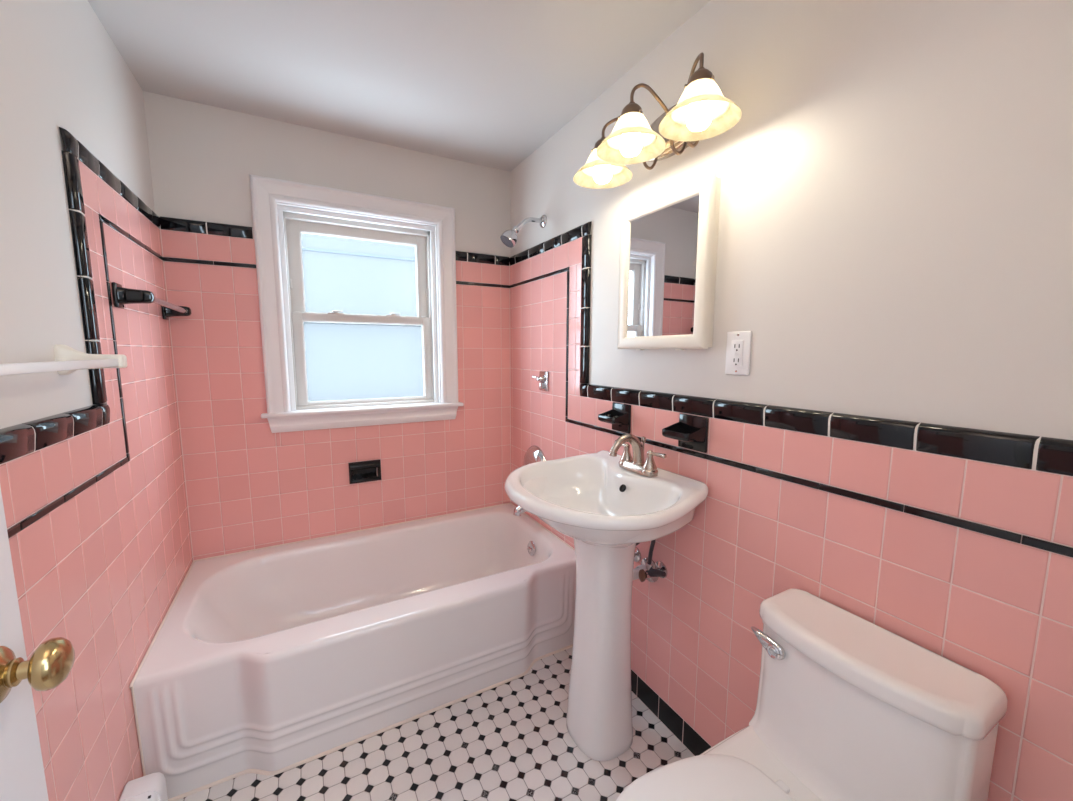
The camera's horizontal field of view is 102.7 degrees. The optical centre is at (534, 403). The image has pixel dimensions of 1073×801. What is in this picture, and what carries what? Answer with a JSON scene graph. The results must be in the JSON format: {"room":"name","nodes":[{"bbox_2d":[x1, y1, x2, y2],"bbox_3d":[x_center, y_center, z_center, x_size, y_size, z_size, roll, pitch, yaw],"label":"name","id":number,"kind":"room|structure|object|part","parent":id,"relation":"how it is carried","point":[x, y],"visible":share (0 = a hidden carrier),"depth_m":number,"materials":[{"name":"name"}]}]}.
{"room":"bathroom","nodes":[
{"label":"bathroom","id":0,"kind":"room"},
{"bbox_2d":[0,0,192,800],"bbox_3d":[-0.956,0.073,0.715,0.128,2.323,2.243,-4,8,-28],"label":"wall","id":1,"kind":"structure","parent":0,"point":[92,479],"depth_m":1.00,"materials":[{"name":"pink tile"}]},
{"bbox_2d":[0,344,126,375],"bbox_3d":[-0.863,-0.070,0.736,0.106,0.066,0.547,-4,8,-28],"label":"towel bar","id":2,"kind":"object","parent":1,"relation":"attached to","point":[68,360],"visible":1,"depth_m":0.86,"materials":[{"name":"white ceramic"}]},
{"bbox_2d":[119,772,167,800],"bbox_3d":[-0.870,1.070,0.883,0.077,0.203,0.500,-4,8,-28],"label":"baseboard heater","id":3,"kind":"object","parent":1,"relation":"attached to","point":[151,787],"visible":1,"depth_m":1.06,"materials":[{"name":"white metal"}]},
{"bbox_2d":[111,282,190,319],"bbox_3d":[-1.248,-0.327,1.424,0.083,0.071,0.527,-4,8,-28],"label":"shower towel bar","id":4,"kind":"object","parent":1,"relation":"attached to","point":[121,296],"visible":1,"depth_m":1.22,"materials":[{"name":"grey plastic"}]},
{"bbox_3d":[-1.135,-0.303,1.217,0.083,0.068,0.052,-4,8,-28],"label":"post","id":5,"kind":"part","parent":4,"relation":"part of","materials":[{"name":"black ceramic"}]},
{"bbox_3d":[-1.361,-0.351,1.632,0.083,0.068,0.052,-4,8,-28],"label":"post","id":6,"kind":"part","parent":4,"relation":"part of","materials":[{"name":"black ceramic"}]},
{"bbox_2d":[143,91,510,559],"bbox_3d":[-0.813,-0.097,2.110,1.730,2.323,0.128,-4,8,-28],"label":"wall","id":7,"kind":"structure","parent":0,"point":[249,486],"depth_m":1.89,"materials":[{"name":"pink tile"}]},
{"bbox_2d":[249,174,463,432],"bbox_3d":[-0.807,-0.428,2.050,0.900,1.067,0.171,-4,8,-28],"label":"window","id":8,"kind":"structure","parent":7,"relation":"in","point":[282,210],"depth_m":1.97,"materials":[{"name":"white paint"}]},
{"bbox_3d":[-0.836,-0.614,2.080,0.627,0.446,0.026,-4,8,-28],"label":"sash","id":9,"kind":"part","parent":8,"relation":"part of","materials":[{"name":"white plastic"}]},
{"bbox_3d":[-0.828,-0.427,2.088,0.676,0.893,0.075,-4,8,-28],"label":"frame","id":10,"kind":"part","parent":8,"relation":"part of","materials":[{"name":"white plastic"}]},
{"bbox_3d":[-0.822,-0.213,2.103,0.622,0.431,0.026,-4,8,-28],"label":"sash","id":11,"kind":"part","parent":8,"relation":"part of","materials":[{"name":"white plastic"}]},
{"bbox_2d":[348,459,380,483],"bbox_3d":[-0.833,0.330,2.098,0.146,0.104,0.067,-4,8,-28],"label":"recessed soap dish","id":12,"kind":"object","parent":7,"relation":"attached to","point":[363,471],"visible":0.98,"depth_m":2.09,"materials":[{"name":"black ceramic"}]},
{"bbox_2d":[350,461,379,470],"bbox_3d":[-0.821,0.303,2.073,0.134,0.031,0.017,-4,8,-28],"label":"hood","id":13,"kind":"object","parent":12,"relation":"attached to","point":[363,464],"depth_m":2.07,"materials":[{"name":"black ceramic"}]},
{"bbox_2d":[88,0,710,171],"bbox_3d":[-0.259,-1.115,0.959,1.750,0.080,2.460,-4,8,-28],"label":"ceiling","id":14,"kind":"structure","parent":0,"point":[487,83],"depth_m":1.41,"materials":[{"name":"grey paint"}]},
{"bbox_2d":[177,647,693,800],"bbox_3d":[-0.243,1.138,1.180,1.525,0.002,2.354,-4,8,-28],"label":"floor","id":15,"kind":"structure","parent":0,"point":[509,741],"depth_m":1.34,"materials":[{"name":"white tile"}]},
{"bbox_2d":[129,502,575,800],"bbox_3d":[-0.593,0.861,1.813,1.470,0.406,0.814,-4,8,-28],"label":"bathtub","id":16,"kind":"object","parent":15,"relation":"on","point":[271,660],"visible":0.98,"depth_m":1.50,"materials":[{"name":"white ceramic"}]},
{"bbox_3d":[-0.024,0.709,2.091,0.031,0.072,0.072,-4,8,-28],"label":"overflow plate","id":17,"kind":"part","parent":16,"relation":"part of","materials":[{"name":"silver metal"}]},
{"bbox_2d":[504,450,707,760],"bbox_3d":[0.167,0.662,1.390,0.505,0.894,0.620,-4,8,-28],"label":"pedestal sink","id":18,"kind":"object","parent":15,"relation":"on","point":[607,508],"visible":0.99,"depth_m":1.33,"materials":[{"name":"white ceramic"}]},
{"bbox_2d":[504,450,707,547],"bbox_3d":[0.168,0.320,1.348,0.505,0.204,0.620,-4,8,-28],"label":"basin","id":19,"kind":"object","parent":18,"relation":"in","point":[589,499],"depth_m":1.32,"materials":[{"name":"white ceramic"}]},
{"bbox_2d":[609,434,666,476],"bbox_3d":[0.341,0.159,1.409,0.180,0.126,0.169,2,7,18],"label":"faucet","id":20,"kind":"object","parent":18,"relation":"on","point":[636,464],"visible":1,"depth_m":1.38,"materials":[{"name":"silver metal"}]},
{"bbox_3d":[0.300,0.143,1.478,0.021,0.019,0.074,-4,8,-28],"label":"lever","id":21,"kind":"part","parent":20,"relation":"part of","materials":[{"name":"silver metal"}]},
{"bbox_3d":[0.312,0.182,1.460,0.053,0.056,0.053,-4,8,-28],"label":"handle","id":22,"kind":"part","parent":20,"relation":"part of","materials":[{"name":"silver metal"}]},
{"bbox_3d":[0.299,0.152,1.385,0.138,0.107,0.044,-4,8,-28],"label":"spout","id":23,"kind":"part","parent":20,"relation":"part of","materials":[{"name":"silver metal"}]},
{"bbox_3d":[0.339,0.209,1.414,0.054,0.026,0.160,-4,8,-28],"label":"deck plate","id":24,"kind":"part","parent":20,"relation":"part of","materials":[{"name":"silver metal"}]},
{"bbox_3d":[0.358,0.155,1.418,0.017,0.092,0.017,-4,8,-28],"label":"lift rod","id":25,"kind":"part","parent":20,"relation":"part of","materials":[{"name":"silver metal"}]},
{"bbox_3d":[0.365,0.194,1.363,0.053,0.056,0.053,-4,8,-28],"label":"handle","id":26,"kind":"part","parent":20,"relation":"part of","materials":[{"name":"silver metal"}]},
{"bbox_3d":[0.378,0.160,1.335,0.021,0.019,0.074,-4,8,-28],"label":"lever","id":27,"kind":"part","parent":20,"relation":"part of","materials":[{"name":"silver metal"}]},
{"bbox_2d":[616,588,1007,800],"bbox_3d":[0.391,0.833,0.750,0.725,0.712,0.383,-4,8,-28],"label":"toilet","id":28,"kind":"object","parent":15,"relation":"on","point":[849,708],"visible":1,"depth_m":0.81,"materials":[{"name":"white ceramic"}]},
{"bbox_3d":[0.287,0.768,0.685,0.488,0.020,0.383,-4,8,-28],"label":"seat lid","id":29,"kind":"part","parent":28,"relation":"part of","materials":[{"name":"white plastic"}]},
{"bbox_3d":[0.508,0.526,0.936,0.016,0.039,0.079,-4,8,-28],"label":"flush lever","id":30,"kind":"part","parent":28,"relation":"part of","materials":[{"name":"silver metal"}]},
{"bbox_3d":[0.627,0.634,0.854,0.190,0.257,0.360,-4,8,-28],"label":"tank","id":31,"kind":"part","parent":28,"relation":"part of","materials":[{"name":"white ceramic"}]},
{"bbox_3d":[0.635,0.485,0.840,0.172,0.042,0.372,-4,8,-28],"label":"tank lid","id":32,"kind":"part","parent":28,"relation":"part of","materials":[{"name":"white ceramic"}]},
{"bbox_2d":[509,0,1072,800],"bbox_3d":[0.441,-0.016,1.467,0.128,2.323,2.243,-4,8,-28],"label":"wall","id":33,"kind":"structure","parent":0,"point":[894,450],"depth_m":0.91,"materials":[{"name":"pink tile"}]},
{"bbox_2d":[513,506,525,515],"bbox_3d":[-0.039,0.512,2.136,0.150,0.080,0.064,-4,8,-28],"label":"tub spout","id":34,"kind":"object","parent":33,"relation":"attached to","point":[518,510],"visible":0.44,"depth_m":2.10,"materials":[{"name":"silver metal"}]},
{"bbox_2d":[500,215,546,247],"bbox_3d":[-0.055,-0.796,1.969,0.219,0.166,0.076,-4,8,-28],"label":"shower","id":35,"kind":"object","parent":33,"relation":"attached to","point":[508,237],"visible":1,"depth_m":1.94,"materials":[{"name":"silver metal"}]},
{"bbox_3d":[-0.029,-0.822,1.980,0.152,0.079,0.021,-4,8,-28],"label":"shower arm","id":36,"kind":"part","parent":35,"relation":"part of","materials":[{"name":"silver metal"}]},
{"bbox_2d":[522,445,545,465],"bbox_3d":[-0.027,0.328,2.166,0.080,0.224,0.224,-4,8,-28],"label":"control valve","id":37,"kind":"object","parent":33,"relation":"attached to","point":[534,454],"visible":0.27,"depth_m":2.14,"materials":[{"name":"silver metal"}]},
{"bbox_2d":[532,371,547,390],"bbox_3d":[0.024,-0.106,2.050,0.052,0.094,0.078,-4,8,-28],"label":"shower valve","id":38,"kind":"object","parent":33,"relation":"attached to","point":[543,375],"visible":1,"depth_m":2.04,"materials":[{"name":"silver metal"}]},
{"bbox_3d":[0.015,-0.117,2.055,0.043,0.034,0.056,-4,8,-28],"label":"lever","id":39,"kind":"part","parent":38,"relation":"part of","materials":[{"name":"silver metal"}]},
{"bbox_3d":[0.043,-0.108,2.060,0.009,0.094,0.078,-4,8,-28],"label":"wall plate","id":40,"kind":"part","parent":38,"relation":"part of","materials":[{"name":"silver metal"}]},
{"bbox_2d":[598,402,630,433],"bbox_3d":[0.284,0.054,1.554,0.082,0.104,0.099,-4,8,-28],"label":"soap dish","id":41,"kind":"object","parent":33,"relation":"attached to","point":[619,416],"visible":1,"depth_m":1.54,"materials":[{"name":"black ceramic"}]},
{"bbox_2d":[598,409,628,424],"bbox_3d":[0.282,0.052,1.552,0.075,0.050,0.095,-4,8,-28],"label":"tray","id":42,"kind":"object","parent":41,"relation":"on","point":[614,416],"depth_m":1.53,"materials":[{"name":"black ceramic"}]},
{"bbox_3d":[0.316,0.052,1.571,0.010,0.104,0.099,-4,8,-28],"label":"wall plate","id":43,"kind":"part","parent":41,"relation":"part of","materials":[{"name":"black ceramic"}]},
{"bbox_2d":[634,543,640,561],"bbox_3d":[0.338,0.469,1.494,0.090,0.220,0.112,-4,8,-28],"label":"shutoff valve","id":44,"kind":"object","parent":33,"relation":"attached to","point":[637,557],"visible":0.08,"depth_m":1.53,"materials":[{"name":"silver metal"}]},
{"bbox_2d":[633,557,657,581],"bbox_3d":[0.352,0.580,1.463,0.108,0.084,0.084,-4,8,-28],"label":"pipe","id":45,"kind":"object","parent":33,"relation":"attached to","point":[644,562],"visible":0.35,"depth_m":1.46,"materials":[{"name":"silver metal"}]},
{"bbox_3d":[0.348,0.581,1.461,0.101,0.046,0.046,-4,8,-28],"label":"trap arm","id":46,"kind":"part","parent":45,"relation":"part of","materials":[{"name":"silver metal"}]},
{"bbox_2d":[639,539,666,581],"bbox_3d":[0.393,0.476,1.393,0.090,0.230,0.090,-4,8,-28],"label":"shutoff valve","id":47,"kind":"object","parent":33,"relation":"attached to","point":[660,570],"visible":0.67,"depth_m":1.40,"materials":[{"name":"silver metal"}]},
{"bbox_3d":[0.350,0.563,1.400,0.013,0.042,0.026,-4,8,-28],"label":"oval handle","id":48,"kind":"part","parent":47,"relation":"part of","materials":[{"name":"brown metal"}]},
{"bbox_3d":[0.394,0.552,1.389,0.026,0.040,0.065,-5,9,-37],"label":"compression arm","id":49,"kind":"part","parent":47,"relation":"part of","materials":[{"name":"grey metal"}]},
{"bbox_2d":[573,52,741,188],"bbox_3d":[0.314,-0.780,1.192,0.306,0.198,0.564,-4,8,-28],"label":"vanity light","id":50,"kind":"object","parent":33,"relation":"attached to","point":[702,112],"visible":1,"depth_m":1.13,"materials":[{"name":"white glass"}]},
{"bbox_3d":[0.215,-0.759,1.357,0.186,0.087,0.186,-4,8,-28],"label":"lamp shade","id":51,"kind":"part","parent":50,"relation":"part of","materials":[{"name":"white glass"}]},
{"bbox_3d":[0.215,-0.750,1.359,0.059,0.098,0.059,-4,8,-28],"label":"bulb","id":52,"kind":"part","parent":50,"relation":"part of","materials":[{"name":"white glass"}]},
{"bbox_3d":[0.301,-0.800,1.319,0.189,0.163,0.058,1,7,6],"label":"arm","id":53,"kind":"part","parent":50,"relation":"part of","materials":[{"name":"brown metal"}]},
{"bbox_3d":[0.262,-0.736,1.167,0.186,0.087,0.186,-4,8,-28],"label":"lamp shade","id":54,"kind":"part","parent":50,"relation":"part of","materials":[{"name":"white glass"}]},
{"bbox_3d":[0.262,-0.727,1.168,0.059,0.098,0.059,-4,8,-28],"label":"bulb","id":55,"kind":"part","parent":50,"relation":"part of","materials":[{"name":"white glass"}]},
{"bbox_3d":[0.355,-0.784,1.191,0.206,0.163,0.026,-3,7,-22],"label":"arm","id":56,"kind":"part","parent":50,"relation":"part of","materials":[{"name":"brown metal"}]},
{"bbox_3d":[0.414,-0.824,1.288,0.035,0.134,0.330,-4,8,-28],"label":"plate","id":57,"kind":"part","parent":50,"relation":"part of","materials":[{"name":"brown metal"}]},
{"bbox_3d":[0.412,-0.775,1.114,0.059,0.163,0.193,3,8,25],"label":"arm","id":58,"kind":"part","parent":50,"relation":"part of","materials":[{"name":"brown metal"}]},
{"bbox_3d":[0.395,-0.710,1.029,0.059,0.098,0.059,-4,8,-28],"label":"bulb","id":59,"kind":"part","parent":50,"relation":"part of","materials":[{"name":"white glass"}]},
{"bbox_3d":[0.395,-0.719,1.028,0.186,0.087,0.186,-4,8,-28],"label":"lamp shade","id":60,"kind":"part","parent":50,"relation":"part of","materials":[{"name":"white glass"}]},
{"bbox_2d":[617,173,720,349],"bbox_3d":[0.401,-0.405,1.349,0.046,0.472,0.376,-4,8,-28],"label":"medicine cabinet","id":61,"kind":"object","parent":33,"relation":"attached to","point":[669,240],"visible":1,"depth_m":1.30,"materials":[{"name":"white paint"}]},
{"bbox_2d":[627,195,699,336],"bbox_3d":[0.392,-0.406,1.344,0.004,0.392,0.300,-4,8,-28],"label":"mirror","id":62,"kind":"object","parent":61,"relation":"attached to","point":[663,237],"depth_m":1.32,"materials":[{"name":"clear glass"}]},
{"bbox_2d":[662,413,708,452],"bbox_3d":[0.439,0.090,1.266,0.088,0.104,0.106,-4,8,-28],"label":"soap dish","id":63,"kind":"object","parent":33,"relation":"attached to","point":[691,431],"visible":1,"depth_m":1.26,"materials":[{"name":"black ceramic"}]},
{"bbox_2d":[662,422,705,442],"bbox_3d":[0.436,0.088,1.264,0.081,0.050,0.102,-4,8,-28],"label":"tray","id":64,"kind":"object","parent":63,"relation":"on","point":[684,432],"depth_m":1.25,"materials":[{"name":"black ceramic"}]},
{"bbox_3d":[0.473,0.088,1.284,0.010,0.104,0.106,-4,8,-28],"label":"wall plate","id":65,"kind":"part","parent":63,"relation":"part of","materials":[{"name":"black ceramic"}]},
{"bbox_2d":[725,331,751,374],"bbox_3d":[0.545,-0.135,1.153,0.010,0.116,0.072,-4,8,-28],"label":"wall outlet","id":66,"kind":"object","parent":33,"relation":"attached to","point":[738,349],"visible":1,"depth_m":1.15,"materials":[{"name":"white plastic"}]},
{"bbox_2d":[731,340,743,365],"bbox_3d":[0.543,-0.135,1.152,0.004,0.068,0.034,-4,8,-28],"label":"receptacle","id":67,"kind":"object","parent":66,"relation":"attached to","point":[737,346],"depth_m":1.15,"materials":[{"name":"white plastic"}]},
{"bbox_3d":[0.296,0.154,0.077,1.716,2.323,0.120,-4,8,-28],"label":"wall","id":68,"kind":"structure","parent":0,"visible":0},
{"bbox_2d":[0,486,74,800],"bbox_3d":[-0.478,0.231,0.216,0.102,2.008,0.804,-4,8,-28],"label":"door","id":69,"kind":"structure","parent":68,"relation":"in","point":[22,775],"depth_m":0.54,"materials":[{"name":"white paint"}]},
{"bbox_3d":[-0.618,0.329,0.536,0.055,0.060,0.060,-4,8,-28],"label":"knob","id":70,"kind":"part","parent":69,"relation":"part of","materials":[{"name":"gold metal"}]},
{"label":"outside","id":71,"kind":"structure","parent":0,"visible":0},
{"bbox_2d":[301,233,423,401],"bbox_3d":[-1.682,-0.796,4.625,3.400,3.600,0.315,-4,8,-28],"label":"wall","id":72,"kind":"structure","parent":71,"point":[345,361],"depth_m":4.40,"materials":[{"name":"glass"}]},
{"bbox_2d":[302,247,414,260],"bbox_3d":[-1.609,-1.511,4.405,3.400,0.028,0.035,-4,8,-28],"label":"trim","id":73,"kind":"structure","parent":72,"relation":"attached to","point":[303,248],"depth_m":4.29,"materials":[{"name":"white"}]}
]}

